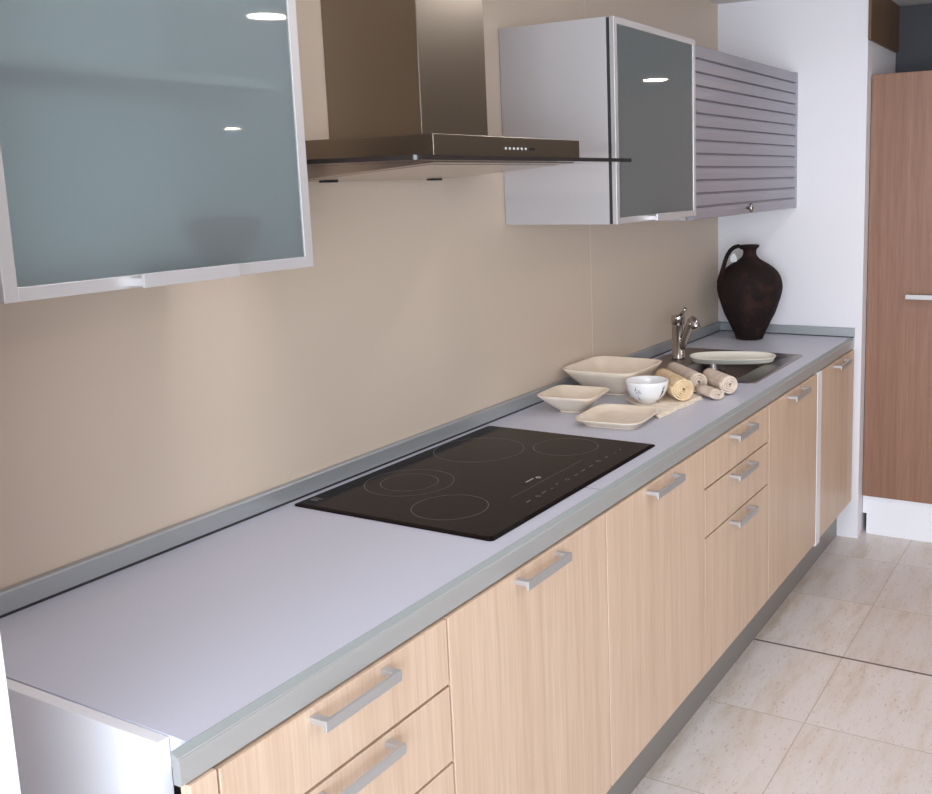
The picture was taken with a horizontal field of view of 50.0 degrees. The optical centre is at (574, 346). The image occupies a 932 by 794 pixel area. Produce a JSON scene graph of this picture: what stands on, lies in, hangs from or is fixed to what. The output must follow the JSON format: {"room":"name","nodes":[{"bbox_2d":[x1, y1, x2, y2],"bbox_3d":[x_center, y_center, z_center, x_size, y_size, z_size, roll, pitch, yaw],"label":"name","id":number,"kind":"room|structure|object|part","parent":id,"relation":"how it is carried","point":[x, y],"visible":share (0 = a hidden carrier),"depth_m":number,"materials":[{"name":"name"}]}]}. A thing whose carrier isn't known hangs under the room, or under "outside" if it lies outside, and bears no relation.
{"room":"kitchen","nodes":[
{"label":"kitchen","id":0,"kind":"room"},
{"bbox_2d":[0,635,20,793],"bbox_3d":[-0.979,0.262,1.151,0.676,2.340,0.210,4,11,29],"label":"wall","id":1,"kind":"structure","parent":0,"point":[9,777],"depth_m":1.10,"materials":[{"name":"white paint"}]},
{"bbox_2d":[0,0,717,589],"bbox_3d":[-0.284,-0.057,2.957,0.120,2.340,3.673,4,11,29],"label":"wall","id":2,"kind":"structure","parent":0,"point":[126,415],"depth_m":2.29,"materials":[{"name":"beige paint"}]},
{"bbox_2d":[0,0,313,303],"bbox_3d":[-0.747,-0.389,1.530,0.401,0.572,0.553,4,11,29],"label":"upper cabinet","id":3,"kind":"object","parent":2,"relation":"attached to","point":[144,143],"visible":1,"depth_m":1.43,"materials":[{"name":"grey glass"}]},
{"bbox_3d":[-0.580,-0.107,1.481,0.030,0.020,0.174,4,11,29],"label":"handle","id":4,"kind":"part","parent":3,"relation":"part of","materials":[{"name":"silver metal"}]},
{"bbox_2d":[0,321,720,618],"bbox_3d":[-0.185,0.180,3.026,0.016,0.045,3.531,4,11,29],"label":"upstand","id":5,"kind":"object","parent":2,"relation":"attached to","point":[22,595],"visible":1,"depth_m":2.11,"materials":[{"name":"silver metal"}]},
{"bbox_2d":[305,0,630,182],"bbox_3d":[-0.288,-0.750,2.237,0.486,0.734,0.901,4,11,29],"label":"hood","id":6,"kind":"object","parent":2,"relation":"attached to","point":[406,79],"visible":0.91,"depth_m":2.18,"materials":[{"name":"silver metal"}]},
{"bbox_2d":[584,0,592,343],"bbox_3d":[0.047,-0.616,3.372,0.001,1.389,0.002,4,11,29],"label":"trim","id":7,"kind":"structure","parent":2,"relation":"attached to","point":[584,0],"depth_m":3.44,"materials":[{"name":"beige"}]},
{"bbox_2d":[499,16,695,224],"bbox_3d":[0.105,-0.672,3.048,0.401,0.560,0.592,4,11,29],"label":"upper cabinet","id":8,"kind":"object","parent":2,"relation":"attached to","point":[619,87],"visible":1,"depth_m":2.83,"materials":[{"name":"grey laminate"}]},
{"bbox_3d":[0.247,-0.662,2.967,0.014,0.560,0.584,4,11,29],"label":"door","id":9,"kind":"part","parent":8,"relation":"part of","materials":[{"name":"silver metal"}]},
{"bbox_3d":[0.248,-0.662,2.966,0.004,0.530,0.553,4,11,29],"label":"glass pane","id":10,"kind":"part","parent":8,"relation":"part of","materials":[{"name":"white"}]},
{"bbox_3d":[0.274,-0.396,3.003,0.030,0.020,0.173,4,11,29],"label":"handle","id":11,"kind":"part","parent":8,"relation":"part of","materials":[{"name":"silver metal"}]},
{"bbox_2d":[653,45,797,220],"bbox_3d":[0.525,-0.799,3.817,0.384,0.568,1.175,4,11,29],"label":"upper cabinet","id":12,"kind":"object","parent":2,"relation":"attached to","point":[747,110],"visible":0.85,"depth_m":3.65,"materials":[{"name":"grey plastic"}]},
{"bbox_3d":[0.660,-0.522,3.723,0.026,0.035,0.026,4,11,29],"label":"knob","id":13,"kind":"part","parent":12,"relation":"part of","materials":[{"name":"silver metal"}]},
{"bbox_3d":[0.936,-0.880,4.241,0.030,0.568,0.022,4,11,29],"label":"rail","id":14,"kind":"part","parent":12,"relation":"part of","materials":[{"name":"silver metal"}]},
{"bbox_2d":[631,527,931,793],"bbox_3d":[5.226,1.088,2.517,10.320,0.060,12.700,4,11,29],"label":"floor","id":15,"kind":"structure","parent":0,"point":[833,694],"depth_m":3.07,"materials":[{"name":"tile"}]},
{"bbox_2d":[6,678,173,793],"bbox_3d":[-0.760,0.932,1.475,0.560,0.900,0.018,4,11,29],"label":"end panel","id":16,"kind":"object","parent":15,"relation":"on","point":[63,746],"visible":1,"depth_m":1.35,"materials":[{"name":"white laminate"}]},
{"bbox_2d":[172,618,453,793],"bbox_3d":[-0.587,0.916,1.680,0.628,0.855,0.541,4,11,29],"label":"base cabinet","id":17,"kind":"object","parent":15,"relation":"on","point":[385,728],"depth_m":1.53,"materials":[{"name":"beige wood"}]},
{"bbox_3d":[-0.469,0.970,1.335,0.019,0.855,0.042,4,11,29],"label":"filler strip","id":18,"kind":"part","parent":17,"relation":"part of","materials":[{"name":"beige wood"}]},
{"bbox_3d":[-0.326,0.529,1.489,0.033,0.018,0.171,4,11,29],"label":"handle","id":19,"kind":"part","parent":17,"relation":"part of","materials":[{"name":"silver metal"}]},
{"bbox_3d":[-0.323,0.651,1.510,0.033,0.018,0.171,4,11,29],"label":"handle","id":20,"kind":"part","parent":17,"relation":"part of","materials":[{"name":"silver metal"}]},
{"bbox_3d":[-0.344,0.701,1.531,0.019,0.140,0.494,4,11,29],"label":"drawer","id":21,"kind":"part","parent":17,"relation":"part of","materials":[{"name":"brown wood"}]},
{"bbox_2d":[0,331,853,786],"bbox_3d":[0.092,0.239,2.892,0.604,0.045,3.511,4,11,29],"label":"countertop","id":22,"kind":"structure","parent":17,"relation":"on","point":[207,644],"depth_m":1.69,"materials":[{"name":"grey laminate"}]},
{"bbox_2d":[295,426,654,540],"bbox_3d":[-0.204,0.303,2.395,0.528,0.006,0.778,4,11,29],"label":"cooktop","id":23,"kind":"object","parent":22,"relation":"in","point":[485,483],"visible":1,"depth_m":2.31,"materials":[{"name":"black glass"}]},
{"bbox_2d":[537,385,609,412],"bbox_3d":[-0.003,0.166,3.025,0.188,0.059,0.182,3,10,24],"label":"serving bowl","id":24,"kind":"object","parent":22,"relation":"on","point":[566,398],"visible":1,"depth_m":3.02,"materials":[{"name":"beige ceramic"}]},
{"bbox_2d":[562,356,661,395],"bbox_3d":[0.128,0.103,3.291,0.268,0.090,0.284,4,11,29],"label":"serving bowl","id":25,"kind":"object","parent":22,"relation":"on","point":[611,372],"visible":0.81,"depth_m":3.28,"materials":[{"name":"beige ceramic"}]},
{"bbox_2d":[575,404,659,429],"bbox_3d":[0.127,0.205,2.878,0.218,0.024,0.239,4,11,29],"label":"plate","id":26,"kind":"object","parent":22,"relation":"on","point":[611,416],"visible":1,"depth_m":2.90,"materials":[{"name":"beige ceramic"}]},
{"bbox_2d":[624,393,702,418],"bbox_3d":[0.272,0.168,3.129,0.224,0.008,0.448,4,11,29],"label":"napkin","id":27,"kind":"object","parent":22,"relation":"on","point":[667,404],"visible":0.44,"depth_m":3.06,"materials":[{"name":"beige fabric"}]},
{"bbox_2d":[625,376,668,403],"bbox_3d":[0.226,0.137,3.082,0.134,0.070,0.134,4,11,29],"label":"bowl","id":28,"kind":"object","parent":27,"relation":"on","point":[644,389],"visible":1,"depth_m":3.04,"materials":[{"name":"white ceramic"}]},
{"bbox_2d":[652,368,693,400],"bbox_3d":[0.313,0.120,3.163,0.072,0.069,0.208,-4,10,-14],"label":"rolled napkin","id":29,"kind":"object","parent":27,"relation":"on","point":[680,388],"visible":0.78,"depth_m":3.08,"materials":[{"name":"fabric"}]},
{"bbox_2d":[671,307,700,359],"bbox_3d":[0.431,-0.050,3.804,0.137,0.204,0.054,8,13,44],"label":"faucet","id":30,"kind":"object","parent":22,"relation":"on","point":[681,333],"visible":1,"depth_m":3.81,"materials":[{"name":"silver metal"}]},
{"bbox_3d":[0.415,-0.132,3.806,0.013,0.043,0.044,-8,12,-35],"label":"lever","id":31,"kind":"part","parent":30,"relation":"part of","materials":[{"name":"silver metal"}]},
{"bbox_3d":[0.430,-0.046,3.801,0.033,0.126,0.087,-9,12,-38],"label":"spout","id":32,"kind":"part","parent":30,"relation":"part of","materials":[{"name":"silver metal"}]},
{"bbox_2d":[666,362,706,391],"bbox_3d":[0.374,0.101,3.319,0.059,0.063,0.231,-4,10,-16],"label":"rolled napkin","id":33,"kind":"object","parent":22,"relation":"on","point":[697,379],"visible":0.62,"depth_m":3.25,"materials":[{"name":"beige fabric"}]},
{"bbox_2d":[696,384,723,398],"bbox_3d":[0.434,0.144,3.148,0.052,0.034,0.092,-6,10,-25],"label":"rolled napkin","id":34,"kind":"object","parent":22,"relation":"on","point":[708,391],"visible":1,"depth_m":3.12,"materials":[{"name":"beige fabric"}]},
{"bbox_2d":[702,368,736,393],"bbox_3d":[0.473,0.112,3.246,0.062,0.058,0.166,-4,10,-17],"label":"rolled napkin","id":35,"kind":"object","parent":22,"relation":"on","point":[719,380],"visible":0.93,"depth_m":3.19,"materials":[{"name":"beige fabric"}]},
{"bbox_2d":[650,348,801,383],"bbox_3d":[0.536,0.144,3.737,0.500,0.163,0.601,4,11,29],"label":"sink","id":36,"kind":"object","parent":22,"relation":"in","point":[743,373],"visible":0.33,"depth_m":3.80,"materials":[{"name":"silver metal"}]},
{"bbox_3d":[0.540,0.157,3.666,0.256,0.160,0.388,4,11,29],"label":"bowl","id":37,"kind":"part","parent":36,"relation":"part of","materials":[{"name":"silver metal"}]},
{"bbox_2d":[690,351,775,364],"bbox_3d":[0.600,0.044,3.760,0.324,0.022,0.194,0,9,7],"label":"platter","id":38,"kind":"object","parent":36,"relation":"on","point":[711,357],"visible":1,"depth_m":3.78,"materials":[{"name":"white ceramic"}]},
{"bbox_2d":[717,244,782,339],"bbox_3d":[0.754,-0.237,4.265,0.279,0.410,0.279,4,11,29],"label":"jug","id":39,"kind":"object","parent":22,"relation":"on","point":[749,289],"visible":1,"depth_m":4.18,"materials":[{"name":"ceramic"}]},
{"bbox_3d":[0.667,-0.355,4.245,0.115,0.167,0.040,-2,9,0],"label":"handle","id":40,"kind":"part","parent":39,"relation":"part of","materials":[{"name":"ceramic"}]},
{"bbox_3d":[-0.341,0.844,1.554,0.019,0.140,0.494,4,11,29],"label":"drawer","id":41,"kind":"part","parent":17,"relation":"part of","materials":[{"name":"brown wood"}]},
{"bbox_2d":[440,514,610,793],"bbox_3d":[-0.310,0.827,2.173,0.628,0.855,0.601,4,11,29],"label":"base cabinet","id":42,"kind":"object","parent":15,"relation":"on","point":[528,671],"visible":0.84,"depth_m":2.00,"materials":[{"name":"beige wood"}]},
{"bbox_3d":[-0.060,0.443,1.964,0.033,0.018,0.171,4,11,29],"label":"handle","id":43,"kind":"part","parent":42,"relation":"part of","materials":[{"name":"silver metal"}]},
{"bbox_2d":[600,448,704,785],"bbox_3d":[-0.019,0.733,2.692,0.628,0.855,0.600,4,11,29],"label":"base cabinet","id":44,"kind":"object","parent":15,"relation":"on","point":[655,534],"visible":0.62,"depth_m":2.49,"materials":[{"name":"beige wood"}]},
{"bbox_3d":[0.231,0.349,2.483,0.033,0.018,0.171,4,11,29],"label":"handle","id":45,"kind":"part","parent":44,"relation":"part of","materials":[{"name":"silver metal"}]},
{"bbox_2d":[606,518,836,793],"bbox_3d":[0.324,1.036,2.923,0.016,0.164,3.481,4,11,29],"label":"plinth","id":46,"kind":"object","parent":15,"relation":"on","point":[632,776],"visible":0.46,"depth_m":3.11,"materials":[{"name":"grey metal"}]},
{"bbox_2d":[701,406,768,673],"bbox_3d":[0.264,0.641,3.198,0.628,0.855,0.572,4,11,29],"label":"base cabinet","id":47,"kind":"object","parent":15,"relation":"on","point":[736,462],"visible":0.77,"depth_m":3.01,"materials":[{"name":"beige wood"}]},
{"bbox_3d":[0.493,0.295,3.008,0.019,0.116,0.568,4,11,29],"label":"drawer","id":48,"kind":"part","parent":47,"relation":"part of","materials":[{"name":"brown wood"}]},
{"bbox_3d":[0.496,0.426,3.030,0.019,0.138,0.568,4,11,29],"label":"drawer","id":49,"kind":"part","parent":47,"relation":"part of","materials":[{"name":"brown wood"}]},
{"bbox_3d":[0.503,0.701,3.075,0.019,0.408,0.568,4,11,29],"label":"drawer","id":50,"kind":"part","parent":47,"relation":"part of","materials":[{"name":"brown wood"}]},
{"bbox_3d":[0.521,0.519,3.032,0.033,0.018,0.171,4,11,29],"label":"handle","id":51,"kind":"part","parent":47,"relation":"part of","materials":[{"name":"silver metal"}]},
{"bbox_3d":[0.517,0.378,3.009,0.033,0.018,0.171,4,11,29],"label":"handle","id":52,"kind":"part","parent":47,"relation":"part of","materials":[{"name":"silver metal"}]},
{"bbox_3d":[0.514,0.258,2.989,0.033,0.018,0.171,4,11,29],"label":"handle","id":53,"kind":"part","parent":47,"relation":"part of","materials":[{"name":"silver metal"}]},
{"bbox_2d":[765,374,816,598],"bbox_3d":[0.544,0.551,3.697,0.628,0.855,0.582,4,11,29],"label":"base cabinet","id":54,"kind":"object","parent":15,"relation":"on","point":[792,415],"visible":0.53,"depth_m":3.51,"materials":[{"name":"beige wood"}]},
{"bbox_3d":[0.794,0.167,3.487,0.033,0.018,0.171,4,11,29],"label":"handle","id":55,"kind":"part","parent":54,"relation":"part of","materials":[{"name":"silver metal"}]},
{"bbox_2d":[813,349,853,545],"bbox_3d":[0.825,0.461,4.199,0.628,0.855,0.576,4,11,29],"label":"base cabinet","id":56,"kind":"object","parent":15,"relation":"on","point":[837,376],"depth_m":4.02,"materials":[{"name":"beige wood"}]},
{"bbox_3d":[0.683,0.419,3.969,0.596,0.688,0.056,4,11,29],"label":"divider panel","id":57,"kind":"part","parent":56,"relation":"part of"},
{"bbox_3d":[1.089,0.072,4.015,0.033,0.018,0.171,4,11,29],"label":"handle","id":58,"kind":"part","parent":56,"relation":"part of","materials":[{"name":"silver metal"}]},
{"bbox_2d":[863,70,931,542],"bbox_3d":[1.639,-0.163,4.331,0.609,2.000,0.513,4,11,29],"label":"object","id":59,"kind":"object","parent":15,"relation":"on","point":[897,458],"visible":1,"depth_m":4.22,"materials":[{"name":"brown wood"}]},
{"bbox_3d":[1.515,-0.203,4.114,0.267,0.020,0.033,4,11,29],"label":"handle","id":60,"kind":"part","parent":59,"relation":"part of","materials":[{"name":"silver metal"}]},
{"bbox_2d":[718,0,895,537],"bbox_3d":[1.020,-0.367,4.622,0.770,2.340,0.552,4,11,29],"label":"wall","id":61,"kind":"structure","parent":0,"point":[818,248],"depth_m":4.23,"materials":[{"name":"white paint"}]},
{"bbox_2d":[720,322,854,337],"bbox_3d":[0.936,-0.076,4.392,0.606,0.041,0.016,4,11,29],"label":"upstand","id":62,"kind":"object","parent":61,"relation":"attached to","point":[724,326],"visible":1,"depth_m":4.34,"materials":[{"name":"silver metal"}]},
{"bbox_2d":[868,0,899,52],"bbox_3d":[1.333,-1.397,4.256,0.012,0.206,0.558,4,11,29],"label":"trim","id":63,"kind":"structure","parent":61,"relation":"attached to","point":[883,15],"depth_m":4.23,"materials":[{"name":"brown wood"}]},
{"bbox_2d":[708,0,931,67],"bbox_3d":[5.164,-1.288,2.122,10.320,0.080,12.700,4,11,29],"label":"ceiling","id":64,"kind":"structure","parent":0,"point":[902,3],"depth_m":4.37,"materials":[{"name":"white"}]},
{"bbox_2d":[895,4,931,72],"bbox_3d":[1.700,-0.381,4.610,0.430,2.335,0.080,4,11,29],"label":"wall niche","id":65,"kind":"object","parent":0,"point":[914,54],"visible":0.17,"depth_m":4.47,"materials":[{"name":"grey paint"}]}
]}

